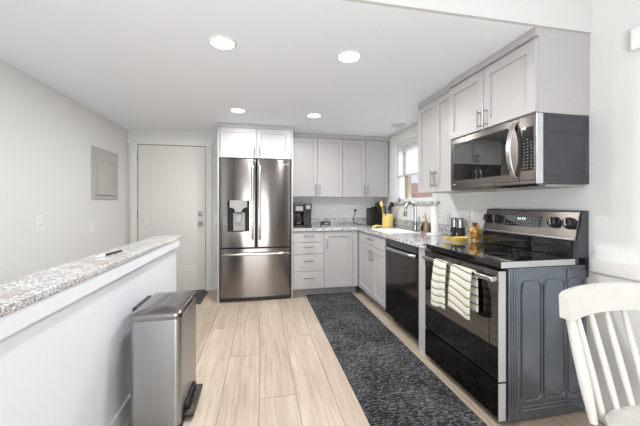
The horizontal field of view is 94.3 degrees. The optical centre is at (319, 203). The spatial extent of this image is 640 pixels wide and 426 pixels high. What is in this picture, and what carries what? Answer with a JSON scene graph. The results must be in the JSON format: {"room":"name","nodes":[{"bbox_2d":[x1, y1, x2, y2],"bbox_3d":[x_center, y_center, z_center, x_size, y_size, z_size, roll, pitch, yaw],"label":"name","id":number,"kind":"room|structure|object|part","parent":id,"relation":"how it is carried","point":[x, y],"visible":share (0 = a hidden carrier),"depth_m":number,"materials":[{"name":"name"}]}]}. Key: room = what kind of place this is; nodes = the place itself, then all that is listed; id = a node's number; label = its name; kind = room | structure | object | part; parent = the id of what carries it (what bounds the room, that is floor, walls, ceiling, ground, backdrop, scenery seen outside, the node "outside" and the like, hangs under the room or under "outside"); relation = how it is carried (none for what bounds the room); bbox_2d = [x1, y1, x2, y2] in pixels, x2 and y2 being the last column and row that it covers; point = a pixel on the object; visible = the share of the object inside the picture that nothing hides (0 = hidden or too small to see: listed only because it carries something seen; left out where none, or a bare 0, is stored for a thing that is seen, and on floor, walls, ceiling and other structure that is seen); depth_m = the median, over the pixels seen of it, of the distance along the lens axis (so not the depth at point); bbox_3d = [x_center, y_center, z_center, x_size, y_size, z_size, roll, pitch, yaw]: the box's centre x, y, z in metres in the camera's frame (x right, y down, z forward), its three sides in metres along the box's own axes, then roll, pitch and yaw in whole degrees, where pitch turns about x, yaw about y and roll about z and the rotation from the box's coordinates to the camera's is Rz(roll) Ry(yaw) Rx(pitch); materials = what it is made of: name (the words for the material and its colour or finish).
{"room":"kitchen","nodes":[
{"label":"kitchen","id":0,"kind":"room"},
{"bbox_2d":[0,59,127,282],"bbox_3d":[-1.886,-0.263,0.123,0.100,3.000,8.180,0,0,-11],"label":"wall","id":1,"kind":"structure","parent":0,"point":[47,137],"depth_m":2.54,"materials":[{"name":"paint"}]},
{"bbox_2d":[36,215,42,229],"bbox_3d":[-2.290,0.152,2.428,0.011,0.118,0.078,0,0,-11],"label":"light switch","id":2,"kind":"object","parent":1,"relation":"attached to","point":[39,218],"visible":1,"depth_m":2.42,"materials":[{"name":"white plastic"}]},
{"bbox_2d":[89,222,93,231],"bbox_3d":[-2.441,0.252,3.168,0.006,0.105,0.090,0,0,-11],"label":"blank plate","id":3,"kind":"object","parent":1,"relation":"attached to","point":[91,224],"visible":1,"depth_m":3.17,"materials":[{"name":"white plastic"}]},
{"bbox_2d":[91,145,117,199],"bbox_3d":[-2.482,-0.336,3.457,0.038,0.574,0.576,0,0,-11],"label":"breaker panel","id":4,"kind":"object","parent":1,"relation":"attached to","point":[104,163],"visible":1,"depth_m":3.37,"materials":[{"name":"grey paint"}]},
{"bbox_3d":[-2.473,-0.331,3.450,0.022,0.465,0.415,0,0,-11],"label":"panel door","id":5,"kind":"part","parent":4,"relation":"part of","materials":[{"name":"grey paint"}]},
{"bbox_2d":[0,248,175,425],"bbox_3d":[-1.024,0.786,0.848,0.140,0.902,3.865,0,0,-11],"label":"wall","id":6,"kind":"structure","parent":0,"point":[70,366],"depth_m":1.28,"materials":[{"name":"paint"}]},
{"bbox_2d":[0,239,179,339],"bbox_3d":[-1.014,0.366,0.860,0.164,0.066,3.885,0,0,-11],"label":"trim","id":7,"kind":"structure","parent":6,"relation":"attached to","point":[15,321],"depth_m":1.17,"materials":[{"name":"paint"}]},
{"bbox_2d":[0,235,180,316],"bbox_3d":[-1.042,0.316,0.869,0.227,0.032,3.912,0,0,-11],"label":"countertop","id":8,"kind":"structure","parent":6,"relation":"on","point":[18,293],"depth_m":1.26,"materials":[{"name":"beige stone"}]},
{"bbox_2d":[95,250,121,257],"bbox_3d":[-1.231,0.293,1.737,0.013,0.012,0.232,0,0,-4],"label":"marker pen","id":9,"kind":"object","parent":8,"relation":"on","point":[114,252],"visible":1,"depth_m":1.72,"materials":[{"name":"black plastic"}]},
{"bbox_2d":[108,394,129,425],"bbox_3d":[-1.018,1.187,0.858,0.156,0.100,3.881,0,0,-11],"label":"baseboard","id":10,"kind":"structure","parent":6,"relation":"attached to","point":[121,416],"depth_m":1.65,"materials":[{"name":"paint"}]},
{"bbox_2d":[128,130,381,289],"bbox_3d":[-0.824,-0.263,4.455,3.682,3.000,0.100,0,0,-11],"label":"wall","id":11,"kind":"structure","parent":0,"point":[322,207],"depth_m":4.27,"materials":[{"name":"paint"}]},
{"bbox_2d":[127,137,212,290],"bbox_3d":[-2.069,0.167,4.138,1.105,2.140,0.034,0,0,-11],"label":"trim","id":12,"kind":"structure","parent":11,"relation":"attached to","point":[133,141],"depth_m":4.13,"materials":[{"name":"white paint"}]},
{"bbox_2d":[137,144,205,290],"bbox_3d":[-2.062,0.212,4.118,0.900,2.050,0.074,0,0,-11],"label":"door","id":13,"kind":"structure","parent":11,"relation":"in","point":[171,179],"depth_m":4.16,"materials":[{"name":"paint"}]},
{"bbox_2d":[293,133,341,196],"bbox_3d":[-0.067,-0.550,4.382,0.757,0.904,0.330,0,0,-11],"label":"upper cabinet","id":14,"kind":"object","parent":11,"relation":"attached to","point":[317,158],"visible":0.77,"depth_m":4.26,"materials":[{"name":"grey paint"}]},
{"bbox_3d":[-0.226,-0.518,4.228,0.376,0.835,0.020,0,0,-11],"label":"door","id":15,"kind":"part","parent":14,"relation":"part of","materials":[{"name":"grey paint"}]},
{"bbox_3d":[-0.072,-0.973,4.399,0.755,0.059,0.295,0,0,-11],"label":"crown moulding","id":16,"kind":"part","parent":14,"relation":"part of","materials":[{"name":"grey paint"}]},
{"bbox_3d":[0.144,-0.518,4.302,0.370,0.835,0.020,0,0,-11],"label":"door","id":17,"kind":"part","parent":14,"relation":"part of","materials":[{"name":"grey paint"}]},
{"bbox_2d":[342,135,388,197],"bbox_3d":[0.663,-0.550,4.528,0.727,0.904,0.330,0,0,-11],"label":"upper cabinet","id":18,"kind":"object","parent":11,"relation":"attached to","point":[364,158],"visible":0.91,"depth_m":4.39,"materials":[{"name":"grey paint"}]},
{"bbox_3d":[0.501,-0.518,4.373,0.344,0.835,0.020,0,0,-11],"label":"door","id":19,"kind":"part","parent":18,"relation":"part of","materials":[{"name":"grey paint"}]},
{"bbox_3d":[0.661,-0.973,4.545,0.724,0.059,0.295,0,0,-11],"label":"crown moulding","id":20,"kind":"part","parent":18,"relation":"part of","materials":[{"name":"grey paint"}]},
{"bbox_3d":[0.849,-0.518,4.443,0.357,0.835,0.020,0,0,-11],"label":"door","id":21,"kind":"part","parent":18,"relation":"part of","materials":[{"name":"grey paint"}]},
{"bbox_2d":[0,0,533,136],"bbox_3d":[-0.513,-1.033,2.903,3.682,0.060,3.065,0,0,-11],"label":"ceiling","id":22,"kind":"structure","parent":0,"point":[142,65],"depth_m":2.02,"materials":[{"name":"paint"}]},
{"bbox_2d":[207,35,237,50],"bbox_3d":[-0.607,-1.000,1.852,0.180,0.007,0.180,0,0,-11],"label":"recessed light","id":23,"kind":"object","parent":22,"relation":"in","point":[221,42],"visible":1,"depth_m":1.84,"materials":[{"name":"white plastic"}]},
{"bbox_2d":[229,108,245,112],"bbox_3d":[-0.881,-1.000,3.192,0.180,0.007,0.180,0,0,-11],"label":"recessed light","id":24,"kind":"object","parent":22,"relation":"in","point":[235,110],"visible":1,"depth_m":3.18,"materials":[{"name":"white plastic"}]},
{"bbox_2d":[306,113,321,117],"bbox_3d":[-0.068,-1.000,3.373,0.180,0.007,0.180,0,0,-11],"label":"recessed light","id":25,"kind":"object","parent":22,"relation":"in","point":[311,115],"visible":1,"depth_m":3.36,"materials":[{"name":"white plastic"}]},
{"bbox_2d":[336,50,361,62],"bbox_3d":[0.198,-1.000,2.026,0.180,0.007,0.180,0,0,-11],"label":"recessed light","id":26,"kind":"object","parent":22,"relation":"in","point":[346,56],"visible":1,"depth_m":2.01,"materials":[{"name":"white plastic"}]},
{"bbox_2d":[390,122,405,127],"bbox_3d":[0.985,-0.986,3.746,0.200,0.034,0.200,0,0,-11],"label":"smoke detector","id":27,"kind":"object","parent":22,"relation":"attached to","point":[395,124],"visible":1,"depth_m":3.69,"materials":[{"name":"grey plastic"}]},
{"bbox_2d":[123,282,605,425],"bbox_3d":[-0.031,1.262,0.493,3.882,0.050,8.180,0,0,-11],"label":"floor","id":28,"kind":"structure","parent":0,"point":[260,362],"depth_m":2.21,"materials":[{"name":"brown wood"}]},
{"bbox_2d":[129,290,202,425],"bbox_3d":[-0.917,0.908,1.805,0.341,0.657,0.434,0,0,-11],"label":"trash can","id":29,"kind":"object","parent":28,"relation":"on","point":[164,390],"visible":1,"depth_m":1.61,"materials":[{"name":"silver metal"}]},
{"bbox_3d":[-0.929,0.605,1.803,0.269,0.050,0.434,0,0,-11],"label":"lid","id":30,"kind":"part","parent":29,"relation":"part of","materials":[{"name":"metal"}]},
{"bbox_2d":[196,291,207,303],"bbox_3d":[-1.863,1.231,3.844,0.695,0.009,0.530,0,0,-11],"label":"door mat","id":31,"kind":"object","parent":28,"relation":"on","point":[201,294],"visible":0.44,"depth_m":3.92,"materials":[{"name":"grey fabric"}]},
{"bbox_2d":[219,158,290,301],"bbox_3d":[-0.862,0.337,4.023,0.896,1.800,0.693,0,0,-11],"label":"refrigerator","id":32,"kind":"object","parent":28,"relation":"on","point":[255,197],"visible":1,"depth_m":3.75,"materials":[{"name":"grey metal"}]},
{"bbox_3d":[-1.035,-0.008,3.749,0.448,1.110,0.078,0,0,-11],"label":"door","id":33,"kind":"part","parent":32,"relation":"part of","materials":[{"name":"silver metal"}]},
{"bbox_3d":[-1.024,0.033,3.738,0.212,0.148,0.056,0,0,-11],"label":"control panel","id":34,"kind":"part","parent":32,"relation":"part of","materials":[{"name":"plastic"}]},
{"bbox_3d":[-1.024,0.228,3.762,0.143,0.232,0.009,0,0,-11],"label":"splash panel","id":35,"kind":"part","parent":32,"relation":"part of","materials":[{"name":"plastic"}]},
{"bbox_3d":[-0.843,-0.015,3.714,0.031,0.946,0.081,0,0,-11],"label":"handle","id":36,"kind":"part","parent":32,"relation":"part of","materials":[{"name":"metal"}]},
{"bbox_3d":[-0.824,0.052,3.835,0.884,1.170,0.005,0,0,-11],"label":"gap trim","id":37,"kind":"part","parent":32,"relation":"part of","materials":[{"name":"silver metal"}]},
{"bbox_3d":[-0.816,0.874,3.793,0.896,0.610,0.078,0,0,-11],"label":"freezer drawer","id":38,"kind":"part","parent":32,"relation":"part of","materials":[{"name":"silver metal"}]},
{"bbox_3d":[-0.799,0.637,3.741,0.852,0.042,0.091,0,0,-11],"label":"handle","id":39,"kind":"part","parent":32,"relation":"part of","materials":[{"name":"metal"}]},
{"bbox_3d":[-0.756,-0.015,3.731,0.031,0.946,0.081,0,0,-11],"label":"handle","id":40,"kind":"part","parent":32,"relation":"part of","materials":[{"name":"metal"}]},
{"bbox_3d":[-0.593,-0.008,3.837,0.442,1.110,0.078,0,0,-11],"label":"door","id":41,"kind":"part","parent":32,"relation":"part of","materials":[{"name":"silver metal"}]},
{"bbox_2d":[217,122,292,303],"bbox_3d":[-0.865,0.117,4.041,0.935,2.239,0.656,0,0,-11],"label":"tall cabinet","id":42,"kind":"object","parent":28,"relation":"on","point":[234,140],"visible":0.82,"depth_m":3.75,"materials":[{"name":"paint"}]},
{"bbox_3d":[-1.319,0.142,3.973,0.018,2.190,0.612,0,0,-11],"label":"panel","id":43,"kind":"part","parent":42,"relation":"part of","materials":[{"name":"grey paint"}]},
{"bbox_3d":[-1.020,-0.762,3.722,0.434,0.374,0.020,0,0,-11],"label":"door","id":44,"kind":"part","parent":42,"relation":"part of","materials":[{"name":"paint"}]},
{"bbox_3d":[-0.868,-0.978,4.059,0.933,0.049,0.620,0,0,-11],"label":"crown moulding","id":45,"kind":"part","parent":42,"relation":"part of","materials":[{"name":"grey paint"}]},
{"bbox_3d":[-0.595,-0.762,3.807,0.425,0.374,0.020,0,0,-11],"label":"door","id":46,"kind":"part","parent":42,"relation":"part of","materials":[{"name":"paint"}]},
{"bbox_3d":[-0.419,0.142,4.152,0.018,2.190,0.612,0,0,-11],"label":"panel","id":47,"kind":"part","parent":42,"relation":"part of","materials":[{"name":"grey paint"}]},
{"bbox_2d":[293,231,323,295],"bbox_3d":[-0.204,0.800,4.196,0.415,0.874,0.636,0,0,-11],"label":"base cabinet","id":48,"kind":"object","parent":28,"relation":"on","point":[308,246],"visible":0.92,"depth_m":3.92,"materials":[{"name":"grey paint"}]},
{"bbox_3d":[-0.150,0.443,3.929,0.410,0.132,0.020,0,0,-11],"label":"drawer","id":49,"kind":"part","parent":48,"relation":"part of","materials":[{"name":"grey paint"}]},
{"bbox_3d":[-0.150,0.590,3.929,0.410,0.154,0.020,0,0,-11],"label":"drawer","id":50,"kind":"part","parent":48,"relation":"part of","materials":[{"name":"grey paint"}]},
{"bbox_3d":[-0.150,0.780,3.929,0.410,0.219,0.020,0,0,-11],"label":"drawer","id":51,"kind":"part","parent":48,"relation":"part of","materials":[{"name":"grey paint"}]},
{"bbox_3d":[-0.150,1.008,3.929,0.410,0.229,0.020,0,0,-11],"label":"drawer","id":52,"kind":"part","parent":48,"relation":"part of","materials":[{"name":"grey paint"}]},
{"bbox_2d":[323,230,357,293],"bbox_3d":[0.232,0.800,4.283,0.471,0.874,0.636,0,0,-11],"label":"base cabinet","id":53,"kind":"object","parent":28,"relation":"on","point":[340,246],"visible":0.82,"depth_m":4.02,"materials":[{"name":"grey paint"}]},
{"bbox_2d":[359,231,393,318],"bbox_3d":[0.884,0.800,3.658,0.630,0.874,0.903,0,0,-11],"label":"base cabinet","id":54,"kind":"object","parent":28,"relation":"on","point":[372,252],"visible":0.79,"depth_m":3.50,"materials":[{"name":"grey paint"}]},
{"bbox_3d":[0.584,0.820,3.783,0.020,0.606,0.510,0,0,-11],"label":"door","id":55,"kind":"part","parent":54,"relation":"part of","materials":[{"name":"grey paint"}]},
{"bbox_3d":[0.621,0.443,3.600,0.020,0.137,0.884,0,0,-11],"label":"drawer","id":56,"kind":"part","parent":54,"relation":"part of","materials":[{"name":"grey paint"}]},
{"bbox_3d":[0.671,0.820,3.348,0.020,0.606,0.370,0,0,-11],"label":"door","id":57,"kind":"part","parent":54,"relation":"part of","materials":[{"name":"grey paint"}]},
{"bbox_2d":[293,217,483,247],"bbox_3d":[0.484,0.288,3.490,1.489,0.143,2.302,0,0,-11],"label":"countertop","id":58,"kind":"structure","parent":54,"relation":"on","point":[421,239],"depth_m":3.57,"materials":[{"name":"grey stone"}]},
{"bbox_2d":[293,204,311,227],"bbox_3d":[-0.250,0.163,4.096,0.243,0.316,0.250,0,0,-11],"label":"coffee maker","id":59,"kind":"object","parent":58,"relation":"on","point":[301,213],"visible":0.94,"depth_m":4.00,"materials":[{"name":"black plastic"}]},
{"bbox_3d":[-0.277,0.067,3.971,0.095,0.060,0.005,0,0,-11],"label":"badge plate","id":60,"kind":"part","parent":59,"relation":"part of","materials":[{"name":"grey plastic"}]},
{"bbox_2d":[320,220,330,226],"bbox_3d":[0.075,0.277,4.130,0.143,0.088,0.100,0,0,-11],"label":"caddy","id":61,"kind":"object","parent":58,"relation":"on","point":[325,223],"visible":0.99,"depth_m":4.09,"materials":[{"name":"silver metal"}]},
{"bbox_2d":[366,207,384,224],"bbox_3d":[0.839,0.184,4.471,0.230,0.274,0.200,0,0,-11],"label":"knife block","id":62,"kind":"object","parent":58,"relation":"on","point":[373,216],"visible":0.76,"depth_m":4.38,"materials":[{"name":"black plastic"}]},
{"bbox_2d":[382,214,392,226],"bbox_3d":[0.958,0.232,4.210,0.158,0.178,0.158,0,0,-11],"label":"utensil crock","id":63,"kind":"object","parent":58,"relation":"on","point":[387,221],"visible":0.93,"depth_m":4.14,"materials":[{"name":"yellow ceramic"}]},
{"bbox_2d":[372,228,420,233],"bbox_3d":[0.870,0.413,3.481,0.360,0.197,0.547,0,0,-11],"label":"sink","id":64,"kind":"object","parent":58,"relation":"in","point":[395,230],"visible":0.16,"depth_m":3.65,"materials":[{"name":"white ceramic"}]},
{"bbox_2d":[403,201,419,230],"bbox_3d":[1.070,0.146,3.478,0.184,0.350,0.083,0,0,17],"label":"kitchen faucet","id":65,"kind":"object","parent":58,"relation":"on","point":[415,224],"visible":0.98,"depth_m":3.46,"materials":[{"name":"silver metal"}]},
{"bbox_2d":[422,216,428,231],"bbox_3d":[1.199,0.232,3.357,0.076,0.178,0.062,0,0,-45],"label":"soap bottle","id":66,"kind":"object","parent":58,"relation":"on","point":[426,224],"visible":0.97,"depth_m":3.34,"materials":[{"name":"brown plastic"}]},
{"bbox_2d":[426,202,443,234],"bbox_3d":[1.193,0.149,3.084,0.168,0.344,0.168,0,0,-11],"label":"towel holder","id":67,"kind":"object","parent":58,"relation":"on","point":[430,233],"visible":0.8,"depth_m":3.04,"materials":[{"name":"white plastic"}]},
{"bbox_2d":[431,206,438,232],"bbox_3d":[1.193,0.162,3.084,0.073,0.280,0.073,0,0,-11],"label":"paper towel roll","id":68,"kind":"object","parent":67,"relation":"on","point":[434,209],"visible":0.99,"depth_m":3.06,"materials":[{"name":"white paper"}]},
{"bbox_2d":[450,217,456,236],"bbox_3d":[1.303,0.227,2.887,0.070,0.188,0.068,0,0,-11],"label":"pepper mill","id":69,"kind":"object","parent":58,"relation":"on","point":[453,227],"visible":0.8,"depth_m":2.86,"materials":[{"name":"black plastic"}]},
{"bbox_2d":[442,236,468,240],"bbox_3d":[1.173,0.300,2.572,0.250,0.042,0.108,0,0,-11],"label":"spoon rest","id":70,"kind":"object","parent":58,"relation":"on","point":[455,238],"visible":1,"depth_m":2.54,"materials":[{"name":"yellow ceramic"}]},
{"bbox_2d":[456,218,463,235],"bbox_3d":[1.320,0.227,2.801,0.070,0.188,0.068,0,0,-11],"label":"pepper mill","id":71,"kind":"object","parent":58,"relation":"on","point":[459,221],"visible":0.81,"depth_m":2.78,"materials":[{"name":"black plastic"}]},
{"bbox_2d":[468,223,481,240],"bbox_3d":[1.343,0.244,2.573,0.108,0.155,0.113,0,0,-11],"label":"jug vase","id":72,"kind":"object","parent":58,"relation":"on","point":[474,232],"visible":0.99,"depth_m":2.54,"materials":[{"name":"yellow ceramic"}]},
{"bbox_2d":[306,292,487,425],"bbox_3d":[0.409,1.231,2.619,0.634,0.010,2.935,0,0,-11],"label":"runner rug","id":73,"kind":"object","parent":28,"relation":"on","point":[391,385],"visible":1,"depth_m":2.16,"materials":[{"name":"grey carpet"}]},
{"bbox_2d":[384,239,418,340],"bbox_3d":[1.009,0.803,2.877,0.612,0.868,0.662,0,0,-11],"label":"dishwasher","id":74,"kind":"object","parent":28,"relation":"on","point":[402,259],"visible":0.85,"depth_m":2.75,"materials":[{"name":"black metal"}]},
{"bbox_3d":[0.742,0.452,2.820,0.066,0.032,0.617,0,0,-11],"label":"handle","id":75,"kind":"part","parent":74,"relation":"part of","materials":[{"name":"metal"}]},
{"bbox_3d":[1.074,1.192,2.890,0.460,0.090,0.656,0,0,-11],"label":"toe plate","id":76,"kind":"part","parent":74,"relation":"part of","materials":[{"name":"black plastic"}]},
{"bbox_2d":[419,247,430,356],"bbox_3d":[1.122,0.800,2.504,0.577,0.874,0.098,0,0,-11],"label":"filler panel","id":77,"kind":"object","parent":28,"relation":"on","point":[422,327],"visible":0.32,"depth_m":2.44,"materials":[{"name":"grey paint"}]},
{"bbox_2d":[422,209,588,421],"bbox_3d":[1.191,0.640,2.056,0.663,1.194,0.761,0,0,-11],"label":"range","id":78,"kind":"object","parent":28,"relation":"on","point":[513,356],"visible":0.99,"depth_m":1.73,"materials":[{"name":"black metal"}]},
{"bbox_2d":[431,258,451,309],"bbox_3d":[0.850,0.565,2.079,0.063,0.336,0.168,0,0,-11],"label":"dish towel","id":79,"kind":"object","parent":78,"relation":"hanging from","point":[440,273],"visible":0.86,"depth_m":2.07,"materials":[{"name":"fabric"}]},
{"bbox_3d":[0.893,0.418,1.985,0.050,0.027,0.718,0,0,-11],"label":"handle","id":80,"kind":"part","parent":78,"relation":"part of","materials":[{"name":"metal"}]},
{"bbox_3d":[0.916,0.433,2.005,0.012,0.118,0.750,0,0,-11],"label":"rail","id":81,"kind":"part","parent":78,"relation":"part of","materials":[{"name":"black metal"}]},
{"bbox_2d":[448,264,477,319],"bbox_3d":[0.893,0.548,1.865,0.063,0.301,0.221,0,0,-11],"label":"dish towel","id":82,"kind":"object","parent":78,"relation":"hanging from","point":[462,287],"visible":1,"depth_m":1.84,"materials":[{"name":"fabric"}]},
{"bbox_3d":[0.932,0.680,2.008,0.038,0.610,0.748,0,0,-11],"label":"oven door","id":83,"kind":"part","parent":78,"relation":"part of","materials":[{"name":"black glass"}]},
{"bbox_3d":[0.931,1.098,2.008,0.040,0.208,0.748,0,0,-11],"label":"storage drawer","id":84,"kind":"part","parent":78,"relation":"part of","materials":[{"name":"black metal"}]},
{"bbox_3d":[1.371,0.119,2.434,0.046,0.072,0.072,0,0,-11],"label":"knob","id":85,"kind":"part","parent":78,"relation":"part of","materials":[{"name":"black plastic"}]},
{"bbox_3d":[1.389,0.119,2.340,0.046,0.072,0.072,0,0,-11],"label":"knob","id":86,"kind":"part","parent":78,"relation":"part of","materials":[{"name":"black plastic"}]},
{"bbox_2d":[426,242,578,267],"bbox_3d":[1.184,0.338,2.057,0.532,0.038,0.756,0,0,-11],"label":"cooktop","id":87,"kind":"object","parent":78,"relation":"in","point":[488,254],"depth_m":1.87,"materials":[{"name":"black glass"}]},
{"bbox_3d":[1.426,0.272,2.112,0.012,0.094,0.706,0,0,-11],"label":"vent glass","id":88,"kind":"part","parent":78,"relation":"part of","materials":[{"name":"black glass"}]},
{"bbox_3d":[1.453,0.133,2.115,0.048,0.165,0.738,0,0,-11],"label":"control panel","id":89,"kind":"part","parent":78,"relation":"part of","materials":[{"name":"silver metal"}]},
{"bbox_3d":[1.480,0.119,1.889,0.046,0.072,0.072,0,0,-11],"label":"knob","id":90,"kind":"part","parent":78,"relation":"part of","materials":[{"name":"black plastic"}]},
{"bbox_3d":[1.498,0.119,1.795,0.046,0.072,0.072,0,0,-11],"label":"knob","id":91,"kind":"part","parent":78,"relation":"part of","materials":[{"name":"black plastic"}]},
{"bbox_2d":[559,282,639,425],"bbox_3d":[1.247,0.787,1.007,0.530,0.904,0.547,0,0,-11],"label":"dining chair","id":92,"kind":"object","parent":28,"relation":"on","point":[576,302],"visible":1,"depth_m":1.17,"materials":[{"name":"beige paint"}]},
{"bbox_3d":[0.997,0.619,1.135,0.037,0.390,0.105,0,0,-23],"label":"post","id":93,"kind":"part","parent":92,"relation":"part of","materials":[{"name":"beige paint"}]},
{"bbox_3d":[1.203,0.392,1.226,0.530,0.115,0.100,0,0,-11],"label":"crest rail","id":94,"kind":"part","parent":92,"relation":"part of","materials":[{"name":"beige paint"}]},
{"bbox_3d":[1.258,0.801,0.950,0.470,0.038,0.430,0,0,-11],"label":"seat","id":95,"kind":"part","parent":92,"relation":"part of","materials":[{"name":"beige paint"}]},
{"bbox_2d":[344,0,591,33],"bbox_3d":[-0.211,-1.383,1.391,3.682,0.760,0.020,0,0,-11],"label":"wall","id":96,"kind":"structure","parent":0,"point":[566,15],"depth_m":1.64,"materials":[{"name":"paint"}]},
{"bbox_2d":[382,0,639,409],"bbox_3d":[1.833,-0.263,0.866,0.120,3.000,8.180,0,0,-11],"label":"wall","id":97,"kind":"structure","parent":0,"point":[611,197],"depth_m":1.67,"materials":[{"name":"paint"}]},
{"bbox_2d":[397,137,417,177],"bbox_3d":[1.206,-0.597,3.798,0.032,0.453,0.927,0,0,-11],"label":"cellular shade","id":98,"kind":"object","parent":97,"relation":"attached to","point":[408,151],"visible":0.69,"depth_m":3.94,"materials":[{"name":"white fabric"}]},
{"bbox_3d":[1.206,-0.808,3.798,0.032,0.030,0.927,0,0,-11],"label":"head rail","id":99,"kind":"part","parent":98,"relation":"part of","materials":[{"name":"white plastic"}]},
{"bbox_3d":[1.207,-0.382,3.798,0.026,0.023,0.923,0,0,-11],"label":"rail","id":100,"kind":"part","parent":98,"relation":"part of","materials":[{"name":"grey plastic"}]},
{"bbox_2d":[391,125,438,201],"bbox_3d":[1.174,-0.494,3.791,0.024,0.938,1.175,0,0,-11],"label":"trim","id":101,"kind":"structure","parent":97,"relation":"attached to","point":[412,133],"depth_m":4.17,"materials":[{"name":"white paint"}]},
{"bbox_2d":[390,201,439,203],"bbox_3d":[1.183,-0.010,3.793,0.085,0.030,1.175,0,0,-11],"label":"window sill","id":102,"kind":"structure","parent":97,"relation":"attached to","point":[422,202],"depth_m":3.47,"materials":[{"name":"grey stone"}]},
{"bbox_2d":[399,176,431,201],"bbox_3d":[1.260,-0.424,3.808,0.070,0.798,0.935,0,0,-11],"label":"window","id":103,"kind":"structure","parent":97,"relation":"in","point":[404,182],"depth_m":4.05,"materials":[{"name":"plastic"}]},
{"bbox_2d":[439,210,442,220],"bbox_3d":[1.300,0.127,3.202,0.009,0.118,0.075,0,0,-11],"label":"wall outlet","id":104,"kind":"object","parent":97,"relation":"attached to","point":[440,211],"visible":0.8,"depth_m":3.19,"materials":[{"name":"white plastic"}]},
{"bbox_2d":[418,85,469,193],"bbox_3d":[1.193,-0.553,2.755,0.390,0.899,0.535,0,0,-11],"label":"upper cabinet","id":105,"kind":"object","parent":97,"relation":"attached to","point":[434,144],"visible":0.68,"depth_m":2.70,"materials":[{"name":"grey paint"}]},
{"bbox_3d":[1.023,-0.524,2.839,0.020,0.838,0.299,0,0,-11],"label":"door","id":106,"kind":"part","parent":105,"relation":"part of","materials":[{"name":"grey paint"}]},
{"bbox_3d":[1.210,-0.975,2.758,0.355,0.054,0.535,0,0,-11],"label":"crown moulding","id":107,"kind":"part","parent":105,"relation":"part of","materials":[{"name":"grey paint"}]},
{"bbox_3d":[1.031,-0.223,2.656,0.036,0.150,0.010,0,0,-11],"label":"handle","id":108,"kind":"part","parent":105,"relation":"part of","materials":[{"name":"silver metal"}]},
{"bbox_3d":[1.075,-0.524,2.577,0.020,0.838,0.228,0,0,-11],"label":"door","id":109,"kind":"part","parent":105,"relation":"part of","materials":[{"name":"grey paint"}]},
{"bbox_2d":[467,208,472,220],"bbox_3d":[1.389,0.102,2.756,0.009,0.118,0.078,0,0,-11],"label":"wall outlet","id":110,"kind":"object","parent":97,"relation":"attached to","point":[469,210],"visible":1,"depth_m":2.75,"materials":[{"name":"white plastic"}]},
{"bbox_2d":[449,27,588,140],"bbox_3d":[1.311,-0.761,2.101,0.416,0.483,0.790,0,0,-11],"label":"upper cabinet","id":111,"kind":"object","parent":97,"relation":"attached to","point":[543,70],"visible":0.98,"depth_m":1.76,"materials":[{"name":"grey paint"}]},
{"bbox_3d":[1.112,-0.729,2.265,0.020,0.412,0.386,0,0,-11],"label":"door","id":112,"kind":"part","parent":111,"relation":"part of","materials":[{"name":"grey paint"}]},
{"bbox_3d":[1.117,-0.593,2.098,0.036,0.130,0.010,0,0,-11],"label":"handle","id":113,"kind":"part","parent":111,"relation":"part of","materials":[{"name":"silver metal"}]},
{"bbox_3d":[1.129,-0.593,2.039,0.036,0.130,0.010,0,0,-11],"label":"handle","id":114,"kind":"part","parent":111,"relation":"part of","materials":[{"name":"silver metal"}]},
{"bbox_3d":[1.190,-0.729,1.878,0.020,0.412,0.396,0,0,-11],"label":"door","id":115,"kind":"part","parent":111,"relation":"part of","materials":[{"name":"grey paint"}]},
{"bbox_3d":[1.328,-0.978,2.104,0.380,0.049,0.790,0,0,-11],"label":"crown moulding","id":116,"kind":"part","parent":111,"relation":"part of","materials":[{"name":"grey paint"}]},
{"bbox_2d":[451,113,588,191],"bbox_3d":[1.307,-0.306,2.092,0.423,0.422,0.778,0,0,-11],"label":"microwave","id":117,"kind":"object","parent":111,"relation":"attached to","point":[535,151],"visible":1,"depth_m":1.76,"materials":[{"name":"grey metal"}]},
{"bbox_3d":[1.153,-0.325,2.123,0.030,0.380,0.656,0,0,-11],"label":"door","id":118,"kind":"part","parent":117,"relation":"part of","materials":[{"name":"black metal"}]},
{"bbox_3d":[1.177,-0.324,1.822,0.064,0.345,0.036,0,0,-11],"label":"handle","id":119,"kind":"part","parent":117,"relation":"part of","materials":[{"name":"metal"}]},
{"bbox_3d":[1.229,-0.325,1.743,0.030,0.380,0.114,0,0,-11],"label":"control panel","id":120,"kind":"part","parent":117,"relation":"part of","materials":[{"name":"black metal"}]},
{"bbox_2d":[594,399,612,423],"bbox_3d":[2.070,1.187,-0.662,0.014,0.100,4.890,0,0,-11],"label":"baseboard","id":121,"kind":"structure","parent":97,"relation":"attached to","point":[607,409],"depth_m":1.68,"materials":[{"name":"white paint"}]},
{"bbox_2d":[589,257,639,280],"bbox_3d":[2.067,0.355,-0.657,0.018,0.080,4.900,0,0,-11],"label":"trim","id":122,"kind":"structure","parent":97,"relation":"attached to","point":[614,268],"depth_m":1.61,"materials":[{"name":"white paint"}]},
{"bbox_2d":[631,26,639,50],"bbox_3d":[1.636,-0.843,1.454,0.035,0.110,0.170,0,0,-11],"label":"door chime","id":123,"kind":"object","parent":97,"relation":"attached to","point":[635,33],"visible":1,"depth_m":1.51,"materials":[{"name":"white plastic"}]},
{"label":"outside","id":124,"kind":"structure","parent":0,"visible":0},
{"bbox_3d":[18.683,1.787,13.935,37.893,0.100,60.000,0,0,-11],"label":"lawn","id":125,"kind":"structure","parent":124,"visible":0},
{"bbox_2d":[411,183,431,197],"bbox_3d":[10.963,-0.043,26.770,8.600,3.560,9.400,0,0,-11],"label":"neighbor house","id":126,"kind":"structure","parent":125,"relation":"on","point":[414,186],"depth_m":23.52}
]}

